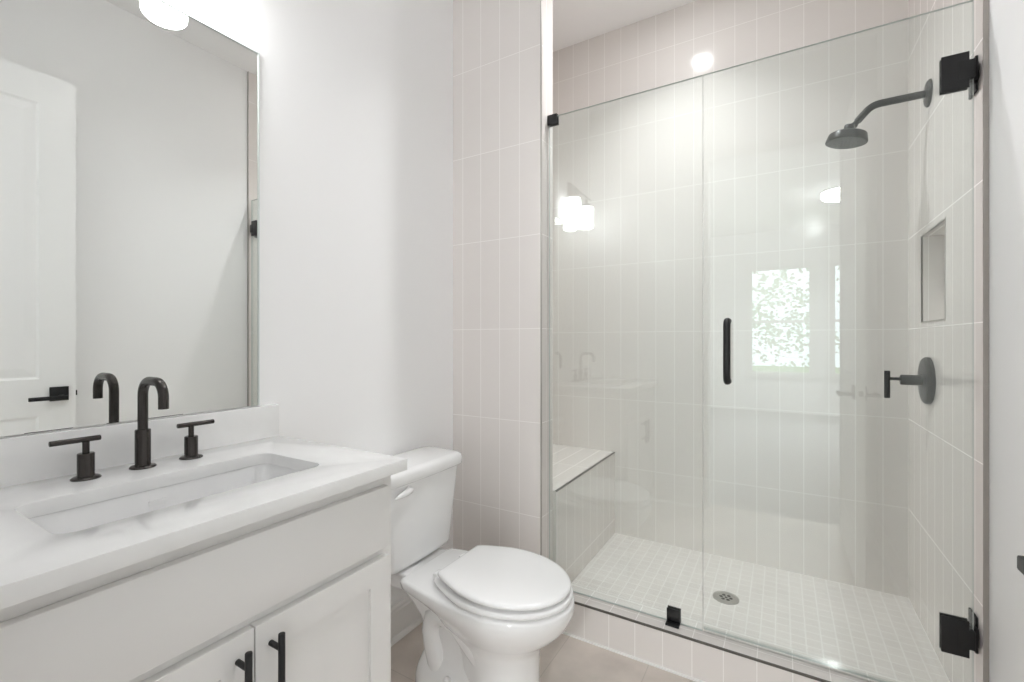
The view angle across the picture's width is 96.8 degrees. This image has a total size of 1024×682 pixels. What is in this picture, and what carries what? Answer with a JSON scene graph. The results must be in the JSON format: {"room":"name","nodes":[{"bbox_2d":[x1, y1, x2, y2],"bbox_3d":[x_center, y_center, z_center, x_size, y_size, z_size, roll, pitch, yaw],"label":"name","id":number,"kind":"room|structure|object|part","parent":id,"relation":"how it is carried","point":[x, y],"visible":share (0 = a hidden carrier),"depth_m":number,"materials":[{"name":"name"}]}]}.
{"room":"bathroom","nodes":[
{"label":"bathroom","id":0,"kind":"room"},
{"bbox_2d":[0,0,452,605],"bbox_3d":[-0.507,-0.331,1.869,0.100,3.055,2.797,0,0,31],"label":"wall","id":1,"kind":"structure","parent":0,"point":[356,96],"depth_m":1.66,"materials":[{"name":"white paint"}]},
{"bbox_2d":[0,0,259,436],"bbox_3d":[-0.929,-0.332,1.054,0.006,1.046,0.694,0,0,31],"label":"wall mirror","id":2,"kind":"object","parent":1,"relation":"attached to","point":[130,129],"visible":1,"depth_m":1.07,"materials":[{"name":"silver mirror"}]},
{"bbox_2d":[0,404,278,487],"bbox_3d":[-0.911,0.241,1.069,0.020,0.096,0.752,0,0,31],"label":"backsplash","id":3,"kind":"structure","parent":1,"relation":"attached to","point":[24,459],"depth_m":1.05,"materials":[{"name":"white stone"}]},
{"bbox_2d":[391,595,422,646],"bbox_3d":[-0.492,1.128,1.772,0.026,0.138,0.876,0,0,31],"label":"baseboard","id":4,"kind":"structure","parent":1,"relation":"attached to","point":[405,616],"depth_m":1.85,"materials":[{"name":"white paint"}]},
{"bbox_2d":[453,0,552,560],"bbox_3d":[-0.050,-0.331,2.085,0.468,3.055,0.113,0,0,31],"label":"wall partition","id":5,"kind":"structure","parent":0,"point":[496,43],"depth_m":2.03,"materials":[{"name":"beige tile"}]},
{"bbox_2d":[540,0,541,554],"bbox_3d":[0.123,-0.331,1.919,0.005,3.055,0.008,0,0,31],"label":"trim","id":6,"kind":"structure","parent":5,"relation":"attached to","point":[540,0],"depth_m":1.92,"materials":[{"name":"grey metal"}]},
{"bbox_2d":[391,622,694,681],"bbox_3d":[0.325,1.237,1.375,2.037,0.080,2.797,0,0,31],"label":"floor","id":7,"kind":"structure","parent":0,"point":[567,658],"depth_m":1.68,"materials":[{"name":"beige tile"}]},
{"bbox_2d":[0,476,390,681],"bbox_3d":[-0.679,0.758,0.923,0.566,0.878,0.734,0,0,31],"label":"vanity cabinet","id":8,"kind":"object","parent":7,"relation":"on","point":[302,593],"visible":0.96,"depth_m":0.79,"materials":[{"name":"white paint"}]},
{"bbox_3d":[-0.552,0.795,0.679,0.018,0.564,0.322,0,0,31],"label":"door","id":9,"kind":"part","parent":8,"relation":"part of","materials":[{"name":"white paint"}]},
{"bbox_2d":[0,404,406,609],"bbox_3d":[-0.684,0.256,0.935,0.547,0.124,0.753,0,0,31],"label":"countertop","id":10,"kind":"structure","parent":8,"relation":"on","point":[35,476],"depth_m":0.91,"materials":[{"name":"white stone"}]},
{"bbox_2d":[48,377,214,481],"bbox_3d":[-0.809,0.184,1.017,0.136,0.208,0.306,0,0,31],"label":"faucet","id":11,"kind":"object","parent":10,"relation":"on","point":[142,434],"visible":1,"depth_m":1.03,"materials":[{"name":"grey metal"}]},
{"bbox_3d":[-0.904,0.206,0.942,0.011,0.011,0.080,0,0,31],"label":"lever","id":12,"kind":"part","parent":11,"relation":"part of","materials":[{"name":"grey metal"}]},
{"bbox_3d":[-0.896,0.250,0.956,0.049,0.078,0.049,0,0,31],"label":"handle","id":13,"kind":"part","parent":11,"relation":"part of","materials":[{"name":"grey metal"}]},
{"bbox_3d":[-0.845,0.245,1.041,0.050,0.087,0.050,0,0,31],"label":"spout","id":14,"kind":"part","parent":11,"relation":"part of","materials":[{"name":"grey metal"}]},
{"bbox_3d":[-0.802,0.145,1.015,0.121,0.129,0.020,0,0,31],"label":"spout","id":15,"kind":"part","parent":11,"relation":"part of","materials":[{"name":"grey metal"}]},
{"bbox_3d":[-0.795,0.250,1.126,0.049,0.078,0.049,0,0,31],"label":"handle","id":16,"kind":"part","parent":11,"relation":"part of","materials":[{"name":"grey metal"}]},
{"bbox_3d":[-0.789,0.206,1.135,0.011,0.011,0.082,0,0,31],"label":"lever","id":17,"kind":"part","parent":11,"relation":"part of","materials":[{"name":"grey metal"}]},
{"bbox_2d":[30,464,298,533],"bbox_3d":[-0.657,0.375,0.927,0.278,0.114,0.499,0,0,31],"label":"sink","id":18,"kind":"object","parent":10,"relation":"in","point":[104,512],"visible":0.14,"depth_m":0.97,"materials":[{"name":"white ceramic"}]},
{"bbox_3d":[-0.462,0.557,0.780,0.032,0.010,0.010,0,0,31],"label":"post","id":19,"kind":"part","parent":8,"relation":"part of","materials":[{"name":"black metal"}]},
{"bbox_3d":[-0.447,0.607,0.771,0.012,0.155,0.012,0,0,31],"label":"door handle","id":20,"kind":"part","parent":8,"relation":"part of","materials":[{"name":"black metal"}]},
{"bbox_3d":[-0.431,0.557,0.831,0.032,0.010,0.010,0,0,31],"label":"post","id":21,"kind":"part","parent":8,"relation":"part of","materials":[{"name":"black metal"}]},
{"bbox_3d":[-0.417,0.607,0.822,0.012,0.155,0.012,0,0,31],"label":"door handle","id":22,"kind":"part","parent":8,"relation":"part of","materials":[{"name":"black metal"}]},
{"bbox_3d":[-0.386,0.795,0.959,0.018,0.564,0.322,0,0,31],"label":"door","id":23,"kind":"part","parent":8,"relation":"part of","materials":[{"name":"white paint"}]},
{"bbox_2d":[391,446,573,681],"bbox_3d":[-0.156,0.823,1.581,0.777,0.749,0.456,0,0,31],"label":"toilet","id":24,"kind":"object","parent":7,"relation":"on","point":[488,613],"visible":0.94,"depth_m":1.50,"materials":[{"name":"white ceramic"}]},
{"bbox_3d":[-0.371,0.523,1.561,0.033,0.032,0.093,0,0,31],"label":"flush lever","id":25,"kind":"part","parent":24,"relation":"part of","materials":[{"name":"white plastic"}]},
{"bbox_3d":[-0.398,0.652,1.725,0.200,0.310,0.432,0,0,31],"label":"tank","id":26,"kind":"part","parent":24,"relation":"part of","materials":[{"name":"white ceramic"}]},
{"bbox_3d":[-0.395,0.472,1.723,0.222,0.048,0.456,0,0,31],"label":"tank lid","id":27,"kind":"part","parent":24,"relation":"part of","materials":[{"name":"white ceramic"}]},
{"bbox_3d":[-0.019,0.799,1.500,0.448,0.018,0.366,0,0,31],"label":"seat","id":28,"kind":"part","parent":24,"relation":"part of","materials":[{"name":"white plastic"}]},
{"bbox_3d":[-0.010,0.770,1.494,0.415,0.026,0.356,0,0,31],"label":"seat lid","id":29,"kind":"part","parent":24,"relation":"part of","materials":[{"name":"white plastic"}]},
{"bbox_2d":[562,585,897,681],"bbox_3d":[0.734,1.127,1.616,1.358,0.140,0.123,0,0,31],"label":"shower curb","id":30,"kind":"object","parent":7,"relation":"on","point":[696,655],"visible":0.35,"depth_m":1.63,"materials":[{"name":"beige tile"}]},
{"bbox_2d":[547,75,702,630],"bbox_3d":[0.421,0.041,1.807,0.624,2.032,0.048,0,0,31],"label":"glass panel","id":31,"kind":"object","parent":30,"relation":"on","point":[673,619],"visible":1,"depth_m":1.71,"materials":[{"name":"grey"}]},
{"bbox_3d":[0.709,1.060,1.572,1.356,0.006,0.007,0,0,31],"label":"edge trim","id":32,"kind":"part","parent":30,"relation":"part of","materials":[{"name":"grey metal"}]},
{"bbox_2d":[553,0,696,51],"bbox_3d":[0.325,-1.898,1.375,2.037,0.080,2.797,0,0,31],"label":"ceiling","id":33,"kind":"structure","parent":0,"point":[574,21],"depth_m":2.59,"materials":[{"name":"white paint"}]},
{"bbox_2d":[553,0,907,597],"bbox_3d":[1.031,-0.331,2.525,2.077,3.055,0.100,0,0,31],"label":"wall","id":34,"kind":"structure","parent":0,"point":[806,240],"depth_m":2.37,"materials":[{"name":"beige tile"}]},
{"bbox_2d":[571,533,949,681],"bbox_3d":[0.774,1.171,2.140,1.827,0.049,0.823,0,0,31],"label":"floor","id":35,"kind":"structure","parent":0,"point":[882,634],"depth_m":1.97,"materials":[{"name":"tile"}]},
{"bbox_2d":[553,444,614,582],"bbox_3d":[0.202,0.904,2.481,0.474,0.484,0.821,0,0,31],"label":"shower bench","id":36,"kind":"object","parent":35,"relation":"on","point":[583,478],"visible":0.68,"depth_m":2.33,"materials":[{"name":"beige tile"}]},
{"bbox_3d":[0.402,0.665,2.362,0.008,0.006,0.819,0,0,31],"label":"edge trim","id":37,"kind":"part","parent":36,"relation":"part of","materials":[{"name":"grey metal"}]},
{"bbox_2d":[713,591,738,604],"bbox_3d":[0.955,1.145,2.029,0.108,0.003,0.108,0,0,31],"label":"shower drain","id":38,"kind":"object","parent":35,"relation":"on","point":[724,597],"visible":1,"depth_m":2.03,"materials":[{"name":"silver metal"}]},
{"bbox_2d":[908,0,1023,681],"bbox_3d":[1.179,-0.331,0.869,0.172,3.055,2.797,0,0,31],"label":"wall","id":39,"kind":"structure","parent":0,"point":[940,133],"depth_m":1.41,"materials":[{"name":"beige tile"}]},
{"bbox_2d":[703,0,978,681],"bbox_3d":[1.016,0.044,1.467,0.737,2.024,0.096,0,0,24],"label":"shower door","id":40,"kind":"structure","parent":39,"relation":"attached to","point":[958,635],"depth_m":1.31,"materials":[{"name":"clear glass"}]},
{"bbox_3d":[0.751,0.036,1.587,0.024,0.236,0.054,0,0,31],"label":"door pull","id":41,"kind":"part","parent":40,"relation":"part of","materials":[{"name":"black metal"}]},
{"bbox_3d":[1.341,-0.772,1.332,0.026,0.102,0.074,0,0,31],"label":"wall plate","id":42,"kind":"part","parent":40,"relation":"part of","materials":[{"name":"black metal"}]},
{"bbox_3d":[1.341,0.849,1.332,0.026,0.105,0.074,0,0,31],"label":"wall plate","id":43,"kind":"part","parent":40,"relation":"part of","materials":[{"name":"black metal"}]},
{"bbox_2d":[825,79,932,148],"bbox_3d":[1.458,-0.902,1.827,0.329,0.197,0.145,0,0,31],"label":"shower","id":44,"kind":"object","parent":39,"relation":"attached to","point":[849,137],"visible":1,"depth_m":1.82,"materials":[{"name":"grey metal"}]},
{"bbox_3d":[1.377,-0.816,1.875,0.130,0.024,0.132,0,0,31],"label":"nozzle plate","id":45,"kind":"part","parent":44,"relation":"part of","materials":[{"name":"grey metal"}]},
{"bbox_3d":[1.496,-0.926,1.804,0.221,0.076,0.028,0,0,31],"label":"arm","id":46,"kind":"part","parent":44,"relation":"part of","materials":[{"name":"grey metal"}]},
{"bbox_2d":[884,357,935,403],"bbox_3d":[1.541,0.152,1.777,0.135,0.180,0.180,0,0,31],"label":"shower valve","id":47,"kind":"object","parent":39,"relation":"attached to","point":[925,379],"visible":1,"depth_m":1.74,"materials":[{"name":"grey metal"}]},
{"bbox_3d":[1.492,0.172,1.807,0.019,0.108,0.019,0,0,31],"label":"lever","id":48,"kind":"part","parent":47,"relation":"part of","materials":[{"name":"black metal"}]},
{"bbox_3d":[1.510,0.149,1.796,0.041,0.012,0.012,0,0,31],"label":"stem","id":49,"kind":"part","parent":47,"relation":"part of","materials":[{"name":"black metal"}]},
{"bbox_3d":[1.579,-0.249,1.706,0.005,0.356,0.322,0,0,31],"label":"niche trim","id":50,"kind":"part","parent":39,"relation":"part of","materials":[{"name":"white tile"}]},
{"bbox_2d":[983,0,988,681],"bbox_3d":[1.324,-0.331,1.268,0.014,3.055,0.003,0,0,31],"label":"trim","id":51,"kind":"structure","parent":39,"relation":"attached to","point":[985,2],"depth_m":1.27,"materials":[{"name":"grey metal"}]},
{"bbox_3d":[-0.332,-0.331,0.209,2.097,3.055,0.120,0,0,31],"label":"wall","id":52,"kind":"structure","parent":0,"visible":0},
{"bbox_2d":[1017,555,1023,574],"bbox_3d":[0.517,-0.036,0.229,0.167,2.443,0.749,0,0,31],"label":"door handle","id":53,"kind":"object","parent":52,"relation":"in","point":[1020,559],"depth_m":0.54,"materials":[{"name":"black metal"}]}
]}

